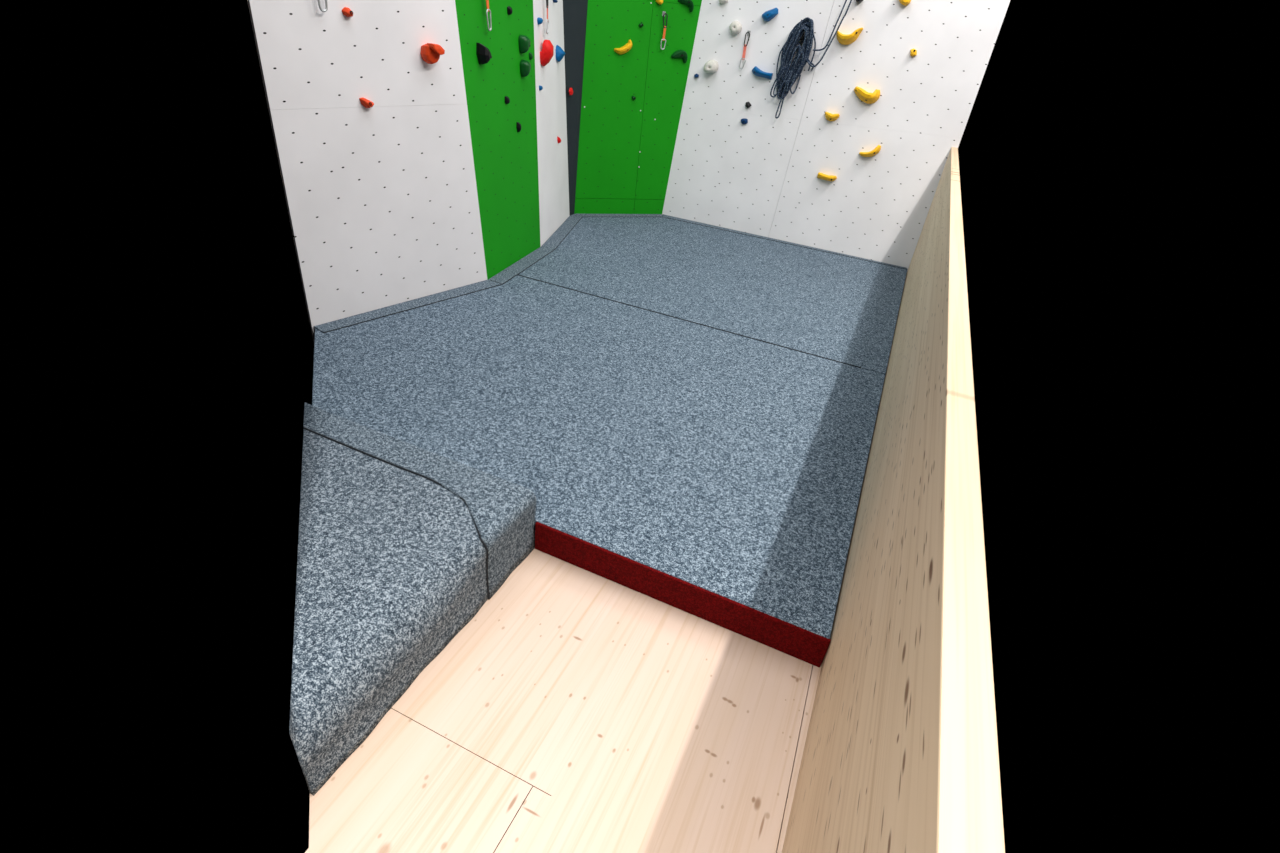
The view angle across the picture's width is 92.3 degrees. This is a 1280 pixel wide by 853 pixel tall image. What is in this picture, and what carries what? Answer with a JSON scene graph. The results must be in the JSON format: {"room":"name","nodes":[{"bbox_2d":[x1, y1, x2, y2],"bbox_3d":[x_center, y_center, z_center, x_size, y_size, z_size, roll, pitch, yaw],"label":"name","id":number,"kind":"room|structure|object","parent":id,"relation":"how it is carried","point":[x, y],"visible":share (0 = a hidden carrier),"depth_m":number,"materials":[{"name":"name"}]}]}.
{"room":"indoor climbing gym","nodes":[
{"label":"indoor climbing gym","id":0,"kind":"room"},
{"bbox_2d":[247,0,486,342],"bbox_3d":[-1.286,-1.755,3.150,0.018,2.600,1.246,26,37,27],"label":"wall","id":1,"kind":"structure","parent":0,"point":[382,203],"depth_m":3.22,"materials":[{"name":"white paint"}]},
{"bbox_2d":[317,0,327,11],"bbox_3d":[-1.413,-2.001,2.669,0.045,0.335,0.062,26,37,27],"label":"quickdraw","id":2,"kind":"object","parent":1,"relation":"hanging from","point":[326,3],"visible":1,"depth_m":2.74,"materials":[{"name":"grey metal"}]},
{"bbox_2d":[342,7,352,16],"bbox_3d":[-1.349,-1.917,2.846,0.037,0.038,0.048,26,37,27],"label":"hold","id":3,"kind":"object","parent":1,"relation":"attached to","point":[346,11],"visible":1,"depth_m":2.84,"materials":[{"name":"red plastic"}]},
{"bbox_2d":[359,98,373,107],"bbox_3d":[-1.361,-1.618,3.078,0.042,0.047,0.070,26,37,27],"label":"hold","id":4,"kind":"object","parent":1,"relation":"attached to","point":[366,103],"visible":1,"depth_m":3.06,"materials":[{"name":"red plastic"}]},
{"bbox_2d":[420,43,444,63],"bbox_3d":[-1.081,-1.951,3.220,0.096,0.095,0.108,26,37,27],"label":"hold","id":5,"kind":"object","parent":1,"relation":"attached to","point":[430,53],"visible":1,"depth_m":3.19,"materials":[{"name":"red plastic"}]},
{"bbox_2d":[455,0,539,279],"bbox_3d":[-0.882,-2.153,3.857,0.120,2.601,1.155,14,33,10],"label":"wall","id":6,"kind":"structure","parent":0,"point":[505,158],"depth_m":4.00,"materials":[{"name":"paint"}]},
{"bbox_2d":[476,42,491,64],"bbox_3d":[-0.898,-2.156,3.560,0.074,0.109,0.086,14,33,10],"label":"hold","id":7,"kind":"object","parent":6,"relation":"attached to","point":[483,53],"visible":1,"depth_m":3.54,"materials":[{"name":"black plastic"}]},
{"bbox_2d":[486,0,491,30],"bbox_3d":[-0.870,-2.463,3.439,0.082,0.423,0.047,-10,36,-25],"label":"quickdraw","id":8,"kind":"object","parent":6,"relation":"hanging from","point":[487,1],"visible":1,"depth_m":3.52,"materials":[{"name":"grey metal"}]},
{"bbox_2d":[505,96,509,103],"bbox_3d":[-0.853,-2.096,3.952,0.031,0.045,0.033,14,33,10],"label":"hold","id":9,"kind":"object","parent":6,"relation":"attached to","point":[507,100],"visible":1,"depth_m":3.94,"materials":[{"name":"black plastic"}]},
{"bbox_2d":[507,6,512,14],"bbox_3d":[-0.796,-2.547,3.765,0.031,0.046,0.031,13,33,9],"label":"hold","id":10,"kind":"object","parent":6,"relation":"attached to","point":[509,9],"visible":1,"depth_m":3.76,"materials":[{"name":"black plastic"}]},
{"bbox_2d":[516,122,520,131],"bbox_3d":[-0.822,-2.031,4.174,0.032,0.064,0.034,14,33,10],"label":"hold","id":11,"kind":"object","parent":6,"relation":"attached to","point":[518,125],"visible":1,"depth_m":4.16,"materials":[{"name":"black plastic"}]},
{"bbox_2d":[518,35,530,53],"bbox_3d":[-0.746,-2.486,4.004,0.062,0.105,0.098,14,33,10],"label":"hold","id":12,"kind":"object","parent":6,"relation":"attached to","point":[524,42],"visible":1,"depth_m":3.97,"materials":[{"name":"green plastic"}]},
{"bbox_2d":[520,60,530,76],"bbox_3d":[-0.755,-2.370,4.078,0.062,0.102,0.082,13,33,10],"label":"hold","id":13,"kind":"object","parent":6,"relation":"attached to","point":[525,66],"visible":1,"depth_m":4.05,"materials":[{"name":"green plastic"}]},
{"bbox_2d":[533,0,569,246],"bbox_3d":[-0.673,-2.699,4.755,0.133,2.601,1.171,9,32,3],"label":"wall","id":14,"kind":"structure","parent":0,"point":[551,100],"depth_m":4.83,"materials":[{"name":"white paint"}]},
{"bbox_2d":[537,17,542,24],"bbox_3d":[-0.681,-2.764,4.195,0.036,0.043,0.052,9,32,2],"label":"hold","id":15,"kind":"object","parent":14,"relation":"attached to","point":[539,20],"visible":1,"depth_m":4.18,"materials":[{"name":"blue plastic"}]},
{"bbox_2d":[540,40,553,65],"bbox_3d":[-0.664,-2.647,4.361,0.096,0.165,0.110,9,32,3],"label":"hold","id":16,"kind":"object","parent":14,"relation":"attached to","point":[547,52],"visible":0.94,"depth_m":4.32,"materials":[{"name":"red plastic"}]},
{"bbox_2d":[546,0,548,33],"bbox_3d":[-0.663,-2.881,4.277,0.056,0.254,0.062,9,32,3],"label":"quickdraw","id":17,"kind":"object","parent":14,"relation":"hanging from","point":[547,20],"visible":1,"depth_m":4.29,"materials":[{"name":"grey metal"}]},
{"bbox_2d":[556,45,564,61],"bbox_3d":[-0.615,-2.886,4.759,0.068,0.112,0.110,9,32,3],"label":"hold","id":18,"kind":"object","parent":14,"relation":"attached to","point":[560,53],"visible":1,"depth_m":4.72,"materials":[{"name":"blue plastic"}]},
{"bbox_2d":[305,548,822,852],"bbox_3d":[-0.286,-0.242,3.439,3.140,0.030,6.650,18,34,17],"label":"floor","id":19,"kind":"structure","parent":0,"point":[578,710],"depth_m":1.70,"materials":[{"name":"brown wood"}]},
{"bbox_2d":[289,403,536,795],"bbox_3d":[-1.070,0.404,1.986,1.085,0.266,0.998,18,34,17],"label":"mat","id":20,"kind":"object","parent":19,"relation":"on","point":[401,544],"visible":1,"depth_m":1.86,"materials":[{"name":"grey fabric"}]},
{"bbox_2d":[312,271,884,666],"bbox_3d":[-0.307,-0.204,3.217,2.919,0.138,2.140,18,34,17],"label":"mat","id":21,"kind":"object","parent":19,"relation":"on","point":[711,474],"visible":0.94,"depth_m":2.80,"materials":[{"name":"grey carpet"}]},
{"bbox_2d":[503,214,906,374],"bbox_3d":[0.540,-1.280,5.075,3.077,0.138,2.470,18,34,17],"label":"mat","id":22,"kind":"object","parent":19,"relation":"on","point":[836,306],"visible":0.95,"depth_m":4.72,"materials":[{"name":"grey carpet"}]},
{"bbox_2d":[563,0,587,214],"bbox_3d":[-0.580,-2.906,5.098,0.111,2.600,0.504,18,34,17],"label":"wall","id":23,"kind":"structure","parent":0,"point":[574,11],"depth_m":5.15,"materials":[{"name":"paint"}]},
{"bbox_2d":[574,0,701,213],"bbox_3d":[-0.009,-3.069,5.469,1.054,2.601,0.145,-8,35,-23],"label":"wall","id":24,"kind":"structure","parent":0,"point":[616,138],"depth_m":5.54,"materials":[{"name":"paint"}]},
{"bbox_2d":[614,40,631,53],"bbox_3d":[-0.134,-3.229,5.230,0.165,0.117,0.062,-7,35,-22],"label":"hold","id":25,"kind":"object","parent":24,"relation":"attached to","point":[628,46],"visible":1,"depth_m":5.22,"materials":[{"name":"yellow plastic"}]},
{"bbox_2d":[660,11,667,49],"bbox_3d":[0.206,-3.399,5.285,0.060,0.278,0.045,-7,35,-21],"label":"quickdraw","id":26,"kind":"object","parent":24,"relation":"attached to","point":[663,12],"visible":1,"depth_m":5.27,"materials":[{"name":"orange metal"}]},
{"bbox_2d":[671,50,687,62],"bbox_3d":[0.353,-3.280,5.446,0.149,0.100,0.063,-8,36,-23],"label":"hold","id":27,"kind":"object","parent":24,"relation":"attached to","point":[682,54],"visible":1,"depth_m":5.43,"materials":[{"name":"green plastic"}]},
{"bbox_2d":[678,0,693,11],"bbox_3d":[0.393,-3.589,5.224,0.142,0.103,0.062,-9,36,-24],"label":"hold","id":28,"kind":"object","parent":24,"relation":"attached to","point":[689,3],"visible":1,"depth_m":5.22,"materials":[{"name":"green plastic"}]},
{"bbox_2d":[662,0,1009,270],"bbox_3d":[1.481,-2.778,5.312,2.498,2.600,0.018,18,34,17],"label":"wall","id":29,"kind":"structure","parent":0,"point":[758,176],"depth_m":5.33,"materials":[{"name":"white paint"}]},
{"bbox_2d":[704,60,718,72],"bbox_3d":[0.623,-3.190,5.447,0.127,0.103,0.092,18,34,17],"label":"hold","id":30,"kind":"object","parent":29,"relation":"attached to","point":[711,66],"visible":1,"depth_m":5.42,"materials":[{"name":"white plastic"}]},
{"bbox_2d":[729,21,741,33],"bbox_3d":[0.809,-3.403,5.243,0.107,0.098,0.071,18,34,17],"label":"hold","id":31,"kind":"object","parent":29,"relation":"attached to","point":[735,27],"visible":1,"depth_m":5.22,"materials":[{"name":"white plastic"}]},
{"bbox_2d":[741,118,747,123],"bbox_3d":[0.940,-2.761,5.566,0.068,0.051,0.037,18,34,17],"label":"hold","id":32,"kind":"object","parent":29,"relation":"attached to","point":[744,120],"visible":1,"depth_m":5.55,"materials":[{"name":"blue plastic"}]},
{"bbox_2d":[739,31,750,68],"bbox_3d":[0.909,-3.247,5.307,0.055,0.288,0.045,18,34,17],"label":"quickdraw","id":33,"kind":"object","parent":29,"relation":"attached to","point":[747,32],"visible":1,"depth_m":5.29,"materials":[{"name":"grey metal"}]},
{"bbox_2d":[752,66,772,79],"bbox_3d":[1.047,-3.057,5.316,0.191,0.086,0.079,18,34,17],"label":"hold","id":34,"kind":"object","parent":29,"relation":"attached to","point":[756,71],"visible":1,"depth_m":5.30,"materials":[{"name":"blue plastic"}]},
{"bbox_2d":[762,8,777,21],"bbox_3d":[1.071,-3.418,5.098,0.134,0.103,0.077,18,34,17],"label":"hold","id":35,"kind":"object","parent":29,"relation":"attached to","point":[768,15],"visible":1,"depth_m":5.08,"materials":[{"name":"blue plastic"}]},
{"bbox_2d":[770,0,851,118],"bbox_3d":[1.450,-3.296,4.926,0.570,1.551,0.102,24,36,24],"label":"rope","id":36,"kind":"object","parent":29,"relation":"hanging from","point":[787,76],"visible":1,"depth_m":5.12,"materials":[{"name":"blue fabric"}]},
{"bbox_2d":[817,172,836,180],"bbox_3d":[1.664,-2.221,5.486,0.173,0.058,0.069,18,34,17],"label":"hold","id":37,"kind":"object","parent":29,"relation":"attached to","point":[820,175],"visible":1,"depth_m":5.47,"materials":[{"name":"yellow plastic"}]},
{"bbox_2d":[825,112,839,120],"bbox_3d":[1.633,-2.644,5.256,0.129,0.068,0.074,18,34,17],"label":"hold","id":38,"kind":"object","parent":29,"relation":"attached to","point":[829,116],"visible":1,"depth_m":5.24,"materials":[{"name":"yellow plastic"}]},
{"bbox_2d":[836,28,862,44],"bbox_3d":[1.668,-3.140,4.939,0.206,0.129,0.099,18,34,17],"label":"hold","id":39,"kind":"object","parent":29,"relation":"attached to","point":[843,39],"visible":1,"depth_m":4.93,"materials":[{"name":"yellow plastic"}]},
{"bbox_2d":[854,86,879,103],"bbox_3d":[1.861,-2.730,5.075,0.220,0.113,0.100,18,34,17],"label":"hold","id":40,"kind":"object","parent":29,"relation":"attached to","point":[866,97],"visible":1,"depth_m":5.05,"materials":[{"name":"yellow plastic"}]},
{"bbox_2d":[859,145,880,156],"bbox_3d":[1.963,-2.354,5.255,0.163,0.109,0.074,18,34,17],"label":"hold","id":41,"kind":"object","parent":29,"relation":"attached to","point":[877,149],"visible":1,"depth_m":5.24,"materials":[{"name":"yellow plastic"}]},
{"bbox_2d":[899,0,910,5],"bbox_3d":[2.014,-3.268,4.708,0.112,0.068,0.070,18,34,17],"label":"hold","id":42,"kind":"object","parent":29,"relation":"attached to","point":[904,2],"visible":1,"depth_m":4.69,"materials":[{"name":"yellow plastic"}]},
{"bbox_2d":[910,49,916,55],"bbox_3d":[2.152,-2.945,4.840,0.057,0.053,0.042,18,34,17],"label":"hold","id":43,"kind":"object","parent":29,"relation":"attached to","point":[913,52],"visible":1,"depth_m":4.83,"materials":[{"name":"yellow plastic"}]},
{"bbox_2d":[782,147,1004,852],"bbox_3d":[1.232,-0.364,2.827,0.054,1.155,6.316,18,34,17],"label":"wall","id":44,"kind":"structure","parent":0,"point":[900,755],"depth_m":0.95,"materials":[{"name":"brown wood"}]}
]}

